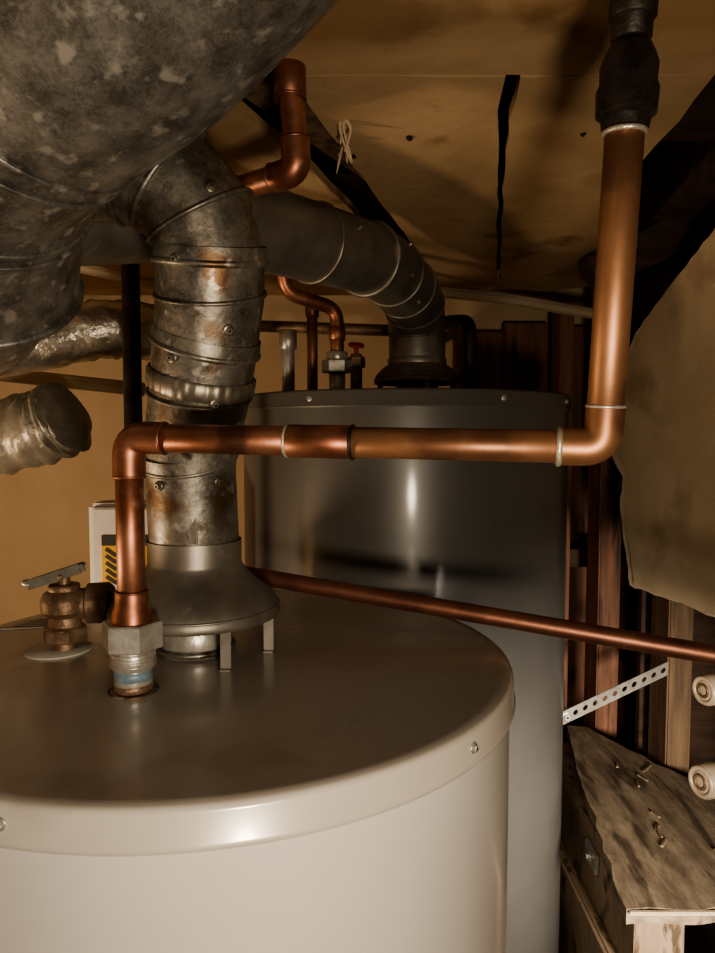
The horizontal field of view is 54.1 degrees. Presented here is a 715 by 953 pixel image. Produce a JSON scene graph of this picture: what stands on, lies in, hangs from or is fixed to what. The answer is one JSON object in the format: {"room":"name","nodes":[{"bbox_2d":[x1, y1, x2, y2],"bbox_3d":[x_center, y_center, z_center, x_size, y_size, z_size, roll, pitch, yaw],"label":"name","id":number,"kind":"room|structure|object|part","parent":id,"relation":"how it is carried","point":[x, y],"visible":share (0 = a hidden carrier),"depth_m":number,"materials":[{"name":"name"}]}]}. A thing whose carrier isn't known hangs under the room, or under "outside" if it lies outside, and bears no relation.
{"room":"plant room","nodes":[
{"label":"plant room","id":0,"kind":"room"},
{"bbox_2d":[0,227,665,624],"bbox_3d":[0.000,0.029,1.820,2.000,1.520,0.030,0,4,0],"label":"wall","id":1,"kind":"structure","parent":0,"point":[44,510],"depth_m":1.79,"materials":[{"name":"paint"}]},
{"bbox_2d":[89,500,147,589],"bbox_3d":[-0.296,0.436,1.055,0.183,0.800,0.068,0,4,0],"label":"control box","id":2,"kind":"object","parent":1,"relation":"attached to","point":[102,526],"visible":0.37,"depth_m":1.00,"materials":[{"name":"white plastic"}]},
{"bbox_2d":[242,75,714,292],"bbox_3d":[0.015,-0.430,1.001,1.830,0.245,1.450,0,4,0],"label":"rafters","id":3,"kind":"object","parent":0,"point":[677,208],"visible":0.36,"depth_m":1.17,"materials":[{"name":"brown wood"}]},
{"bbox_2d":[80,101,364,294],"bbox_3d":[-0.425,-0.335,1.041,1.110,0.112,1.120,0,4,0],"label":"panel","id":4,"kind":"object","parent":3,"relation":"attached to","point":[244,141],"depth_m":0.85,"materials":[{"name":"paint"}]},
{"bbox_3d":[-0.360,-0.338,1.232,0.325,0.094,0.020,0,4,0],"label":"batten strip","id":5,"kind":"part","parent":4,"relation":"part of","materials":[{"name":"brown wood"}]},
{"bbox_2d":[237,58,310,197],"bbox_3d":[-0.114,-0.302,0.630,0.161,0.103,0.037,2,4,26],"label":"copper pipe","id":6,"kind":"object","parent":4,"relation":"attached to","point":[289,76],"visible":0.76,"depth_m":0.59,"materials":[{"name":"orange metal"}]},
{"bbox_2d":[260,320,388,335],"bbox_3d":[-0.060,-0.331,1.342,0.372,0.127,0.022,0,4,0],"label":"pipe","id":7,"kind":"object","parent":4,"relation":"attached to","point":[266,326],"visible":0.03,"depth_m":1.33,"materials":[{"name":"brown metal"}]},
{"bbox_2d":[245,70,364,180],"bbox_3d":[0.010,-0.423,0.903,0.055,0.045,0.580,2,4,28],"label":"joist","id":8,"kind":"object","parent":3,"relation":"attached to","point":[261,96],"visible":0.03,"depth_m":0.77,"materials":[{"name":"brown wood"}]},
{"bbox_2d":[306,75,505,289],"bbox_3d":[0.145,-0.387,1.085,0.185,0.014,1.012,1,4,13],"label":"panel","id":9,"kind":"object","parent":3,"relation":"attached to","point":[439,186],"visible":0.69,"depth_m":0.78,"materials":[{"name":"paint"}]},
{"bbox_2d":[336,120,352,173],"bbox_3d":[-0.014,-0.338,0.718,0.014,0.044,0.038,-1,4,-10],"label":"string","id":10,"kind":"object","parent":9,"relation":"attached to","point":[341,125],"visible":1,"depth_m":0.70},
{"bbox_2d":[406,135,412,140],"bbox_3d":[0.055,-0.357,0.740,0.008,0.002,0.008,-2,4,-33],"label":"nail hole","id":11,"kind":"object","parent":9,"relation":"attached to","point":[409,138],"visible":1,"depth_m":0.74,"materials":[{"name":"black"}]},
{"bbox_2d":[440,286,592,318],"bbox_3d":[0.336,-0.363,1.464,0.336,0.078,0.030,0,4,7],"label":"batten","id":12,"kind":"object","parent":9,"relation":"attached to","point":[488,296],"visible":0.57,"depth_m":1.46,"materials":[{"name":"brown wood"}]},
{"bbox_2d":[285,0,714,74],"bbox_3d":[0.090,-0.351,0.493,0.500,0.018,0.228,0,4,0],"label":"panel","id":13,"kind":"object","parent":3,"relation":"attached to","point":[355,37],"visible":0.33,"depth_m":0.55,"materials":[{"name":"paint"}]},
{"bbox_2d":[499,75,713,290],"bbox_3d":[0.311,-0.386,1.069,0.196,0.015,0.963,1,4,12],"label":"panel","id":14,"kind":"object","parent":3,"relation":"attached to","point":[551,180],"visible":0.64,"depth_m":0.83,"materials":[{"name":"paint"}]},
{"bbox_2d":[612,229,714,616],"bbox_3d":[0.511,-0.096,0.960,0.013,0.645,0.452,-1,4,-21],"label":"sheet","id":15,"kind":"object","parent":3,"relation":"hanging from","point":[664,457],"visible":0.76,"depth_m":1.04,"materials":[{"name":"paper"}]},
{"bbox_2d":[310,142,674,172],"bbox_3d":[0.000,-0.667,0.585,2.000,0.020,2.450,0,4,0],"label":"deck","id":16,"kind":"object","parent":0,"point":[326,164],"visible":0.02,"depth_m":1.58,"materials":[{"name":"brown wood"}]},
{"bbox_2d":[559,922,714,952],"bbox_3d":[0.000,0.875,0.680,2.000,0.030,2.450,0,4,0],"label":"floor","id":17,"kind":"structure","parent":0,"point":[697,938],"depth_m":1.25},
{"bbox_2d":[121,263,142,427],"bbox_3d":[-0.289,0.227,0.921,0.044,1.194,0.044,0,4,0],"label":"gas pipe","id":18,"kind":"object","parent":17,"relation":"on","point":[130,273],"visible":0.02,"depth_m":0.89,"materials":[{"name":"black metal"}]},
{"bbox_2d":[0,590,515,952],"bbox_3d":[-0.130,0.510,0.660,0.536,0.702,0.537,0,4,0],"label":"water heater","id":19,"kind":"object","parent":17,"relation":"on","point":[343,787],"visible":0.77,"depth_m":0.44,"materials":[{"name":"white metal"}]},
{"bbox_2d":[21,562,115,650],"bbox_3d":[-0.267,0.119,0.646,0.080,0.079,0.042,-1,4,-9],"label":"valve","id":20,"kind":"object","parent":19,"relation":"on","point":[65,604],"visible":0.94,"depth_m":0.63,"materials":[{"name":"brown metal"}]},
{"bbox_3d":[-0.270,0.097,0.644,0.011,0.017,0.011,0,3,0],"label":"stem","id":21,"kind":"part","parent":20,"relation":"part of","materials":[{"name":"brown metal"}]},
{"bbox_2d":[76,582,115,623],"bbox_3d":[-0.249,0.117,0.650,0.044,0.038,0.038,-1,4,-11],"label":"outlet","id":22,"kind":"object","parent":20,"relation":"attached to","point":[93,601],"depth_m":0.64,"materials":[{"name":"brown metal"}]},
{"bbox_2d":[106,536,279,671],"bbox_3d":[-0.150,0.109,0.648,0.156,0.103,0.156,0,4,0],"label":"hood","id":23,"kind":"object","parent":19,"relation":"on","point":[201,595],"visible":0.79,"depth_m":0.60,"materials":[{"name":"metal"}]},
{"bbox_2d":[93,131,269,546],"bbox_3d":[-0.149,-0.112,0.592,0.156,0.361,0.165,0,4,0],"label":"flue pipe","id":24,"kind":"object","parent":23,"relation":"attached to","point":[197,218],"visible":0.79,"depth_m":0.55,"materials":[{"name":"metal"}]},
{"bbox_2d":[0,0,338,372],"bbox_3d":[-0.304,-0.273,0.537,0.844,0.380,0.227,3,5,39],"label":"vent duct","id":25,"kind":"object","parent":24,"relation":"attached to","point":[95,95],"visible":1,"depth_m":0.37,"materials":[{"name":"grey metal"}]},
{"bbox_2d":[161,632,231,659],"bbox_3d":[-0.150,0.147,0.650,0.066,0.027,0.066,0,3,0],"label":"outlet","id":26,"kind":"object","parent":23,"relation":"attached to","point":[208,646],"depth_m":0.62,"materials":[{"name":"metal"}]},
{"bbox_3d":[-0.112,0.144,0.593,0.009,0.041,0.003,0,3,0],"label":"hood leg","id":27,"kind":"part","parent":23,"relation":"part of","materials":[{"name":"metal"}]},
{"bbox_3d":[-0.082,0.141,0.644,0.009,0.041,0.003,0,3,0],"label":"hood leg","id":28,"kind":"part","parent":23,"relation":"part of","materials":[{"name":"metal"}]},
{"bbox_2d":[102,0,659,698],"bbox_3d":[-0.006,-0.091,0.488,0.394,0.523,0.050,1,4,15],"label":"pipe","id":29,"kind":"object","parent":19,"relation":"attached to","point":[627,94],"visible":1,"depth_m":0.46,"materials":[{"name":"brown metal"}]},
{"bbox_2d":[245,566,714,664],"bbox_3d":[0.219,0.149,0.665,0.801,0.093,0.029,1,4,17],"label":"drain pipe","id":30,"kind":"object","parent":19,"relation":"attached to","point":[654,644],"visible":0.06,"depth_m":0.68,"materials":[{"name":"brown metal"}]},
{"bbox_2d":[244,388,571,952],"bbox_3d":[0.077,0.348,1.192,0.536,0.959,0.536,0,4,0],"label":"water heater","id":31,"kind":"object","parent":17,"relation":"on","point":[484,533],"visible":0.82,"depth_m":0.95,"materials":[{"name":"grey metal"}]},
{"bbox_2d":[279,329,296,390],"bbox_3d":[-0.118,-0.190,1.191,0.030,0.116,0.030,0,4,0],"label":"pipe","id":32,"kind":"object","parent":31,"relation":"on","point":[287,337],"visible":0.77,"depth_m":1.18,"materials":[{"name":"metal"}]},
{"bbox_2d":[305,307,318,389],"bbox_3d":[-0.080,-0.223,1.239,0.024,0.176,0.024,0,4,0],"label":"tube","id":33,"kind":"object","parent":31,"relation":"on","point":[312,315],"visible":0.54,"depth_m":1.23,"materials":[{"name":"brown metal"}]},
{"bbox_2d":[276,276,352,388],"bbox_3d":[-0.075,-0.256,1.105,0.140,0.258,0.050,-2,4,-26],"label":"pipe","id":34,"kind":"object","parent":31,"relation":"attached to","point":[337,364],"visible":0.77,"depth_m":1.11,"materials":[{"name":"metal"}]},
{"bbox_2d":[348,342,364,387],"bbox_3d":[-0.002,-0.181,1.191,0.030,0.098,0.026,0,4,0],"label":"valve","id":35,"kind":"object","parent":31,"relation":"on","point":[358,360],"visible":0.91,"depth_m":1.18,"materials":[{"name":"brown metal"}]},
{"bbox_3d":[-0.002,-0.223,1.189,0.028,0.013,0.026,0,3,0],"label":"handle","id":36,"kind":"part","parent":35,"relation":"part of","materials":[{"name":"red metal"}]},
{"bbox_3d":[-0.002,-0.215,1.189,0.008,0.025,0.008,0,3,0],"label":"stem","id":37,"kind":"part","parent":35,"relation":"part of","materials":[{"name":"red metal"}]},
{"bbox_3d":[0.077,-0.118,1.163,0.536,0.024,0.536,0,3,0],"label":"lid","id":38,"kind":"part","parent":31,"relation":"part of","materials":[{"name":"grey metal"}]},
{"bbox_2d":[374,355,459,387],"bbox_3d":[0.099,-0.175,1.159,0.143,0.089,0.143,0,4,0],"label":"hood","id":39,"kind":"object","parent":31,"relation":"on","point":[410,371],"visible":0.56,"depth_m":1.11,"materials":[{"name":"metal"}]},
{"bbox_2d":[81,175,446,357],"bbox_3d":[-0.056,-0.256,0.875,0.148,0.166,0.728,2,4,34],"label":"flue pipe","id":40,"kind":"object","parent":39,"relation":"attached to","point":[308,241],"visible":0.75,"depth_m":0.84,"materials":[{"name":"metal"}]},
{"bbox_2d":[395,386,438,387],"bbox_3d":[0.099,-0.140,1.162,0.077,0.017,0.077,0,3,0],"label":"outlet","id":41,"kind":"object","parent":39,"relation":"attached to","point":[399,386],"depth_m":1.13,"materials":[{"name":"metal"}]},
{"bbox_3d":[0.109,-0.141,1.100,0.009,0.030,0.003,0,3,0],"label":"hood leg","id":42,"kind":"part","parent":39,"relation":"part of","materials":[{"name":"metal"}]},
{"bbox_3d":[0.160,-0.146,1.172,0.009,0.030,0.003,0,3,0],"label":"hood leg","id":43,"kind":"part","parent":39,"relation":"part of","materials":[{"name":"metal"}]},
{"bbox_2d":[445,314,479,387],"bbox_3d":[0.159,-0.228,1.469,0.058,0.158,0.600,0,4,-4],"label":"pipe","id":44,"kind":"object","parent":31,"relation":"on","point":[469,375],"visible":0.71,"depth_m":1.18,"materials":[{"name":"black metal"}]},
{"bbox_2d":[452,332,503,388],"bbox_3d":[0.296,0.220,1.752,0.122,1.148,0.030,0,4,0],"label":"plank","id":45,"kind":"object","parent":17,"relation":"on","point":[490,345],"visible":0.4,"depth_m":1.71,"materials":[{"name":"brown wood"}]},
{"bbox_2d":[502,323,547,390],"bbox_3d":[0.411,0.209,1.752,0.106,1.169,0.028,0,4,0],"label":"plank","id":46,"kind":"object","parent":17,"relation":"on","point":[525,344],"visible":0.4,"depth_m":1.71,"materials":[{"name":"brown wood"}]},
{"bbox_2d":[547,327,591,742],"bbox_3d":[0.537,0.213,1.754,0.143,1.161,0.027,0,4,0],"label":"stud","id":47,"kind":"object","parent":17,"relation":"on","point":[578,516],"visible":0.18,"depth_m":1.73,"materials":[{"name":"brown wood"}]},
{"bbox_2d":[559,841,615,952],"bbox_3d":[0.363,0.752,1.127,0.019,0.163,0.443,0,4,0],"label":"rail","id":48,"kind":"object","parent":17,"relation":"on","point":[581,930],"visible":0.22,"depth_m":1.14,"materials":[{"name":"brown wood"}]},
{"bbox_2d":[561,743,684,952],"bbox_3d":[0.406,0.690,1.184,0.073,0.283,0.483,0,4,0],"label":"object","id":49,"kind":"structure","parent":17,"relation":"on","point":[576,824],"depth_m":1.08,"materials":[{"name":"brown wood"}]},
{"bbox_2d":[584,838,598,874],"bbox_3d":[0.365,0.599,1.104,0.013,0.030,0.050,0,4,0],"label":"bracket","id":50,"kind":"object","parent":49,"relation":"attached to","point":[591,856],"visible":1,"depth_m":1.09,"materials":[{"name":"metal"}]},
{"bbox_2d":[567,725,714,924],"bbox_3d":[0.482,0.539,1.162,0.284,0.022,0.567,0,4,0],"label":"board","id":51,"kind":"object","parent":49,"relation":"on","point":[655,837],"visible":1,"depth_m":1.06,"materials":[{"name":"brown wood"}]},
{"bbox_3d":[0.476,0.549,0.881,0.268,0.004,0.006,0,3,0],"label":"trim","id":52,"kind":"part","parent":51,"relation":"part of","materials":[{"name":"beige wood"}]},
{"bbox_2d":[616,332,637,750],"bbox_3d":[0.684,0.221,1.752,0.148,1.147,0.030,0,4,0],"label":"plank","id":53,"kind":"object","parent":17,"relation":"on","point":[628,614],"visible":0.03,"depth_m":1.75,"materials":[{"name":"brown wood"}]},
{"bbox_2d":[551,263,714,777],"bbox_3d":[0.665,0.204,1.325,0.530,1.230,0.620,0,4,0],"label":"studs","id":54,"kind":"object","parent":17,"relation":"on","point":[674,731],"visible":0.16,"depth_m":1.42,"materials":[{"name":"red wood"}]},
{"bbox_2d":[563,661,668,724],"bbox_3d":[0.461,0.389,1.252,0.199,0.112,0.010,0,4,-6],"label":"strap","id":55,"kind":"object","parent":54,"relation":"attached to","point":[568,716],"visible":0.97,"depth_m":1.25,"materials":[{"name":"metal"}]},
{"bbox_3d":[0.745,0.465,1.401,0.370,0.700,0.020,0,3,0],"label":"dark panel","id":56,"kind":"part","parent":54,"relation":"part of","materials":[{"name":"brown wood"}]},
{"bbox_3d":[0.630,0.265,0.587,0.060,1.200,0.140,0,4,0],"label":"post","id":57,"kind":"object","parent":17,"relation":"on","visible":0},
{"bbox_2d":[688,761,714,799],"bbox_3d":[0.413,0.201,0.529,0.395,0.026,0.022,-1,4,-19],"label":"tube","id":58,"kind":"object","parent":57,"relation":"attached to","point":[701,776],"visible":1,"depth_m":0.46,"materials":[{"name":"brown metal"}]},
{"bbox_2d":[692,673,714,705],"bbox_3d":[0.413,0.139,0.525,0.395,0.023,0.020,-1,4,-19],"label":"tube","id":59,"kind":"object","parent":57,"relation":"attached to","point":[703,686],"visible":1,"depth_m":0.46,"materials":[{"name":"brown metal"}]},
{"bbox_3d":[-1.015,0.102,0.632,0.030,1.520,2.450,0,4,0],"label":"wall","id":60,"kind":"structure","parent":0,"visible":0},
{"bbox_2d":[0,382,91,474],"bbox_3d":[-0.665,-0.039,0.986,0.585,0.182,0.111,0,4,7],"label":"flexible duct","id":61,"kind":"object","parent":60,"relation":"attached to","point":[45,424],"visible":1,"depth_m":0.92,"materials":[{"name":"aluminum foil"}]},
{"bbox_2d":[0,372,145,395],"bbox_3d":[-0.645,-0.171,1.112,0.612,0.087,0.022,0,4,0],"label":"strip","id":62,"kind":"object","parent":60,"relation":"attached to","point":[33,378],"visible":0.67,"depth_m":1.10,"materials":[{"name":"brown wood"}]},
{"bbox_2d":[0,299,153,377],"bbox_3d":[-0.536,-0.170,1.025,0.853,0.173,0.318,-2,4,-31],"label":"duct","id":63,"kind":"object","parent":60,"relation":"attached to","point":[94,333],"visible":0.38,"depth_m":0.96,"materials":[{"name":"silver metal"}]}
]}

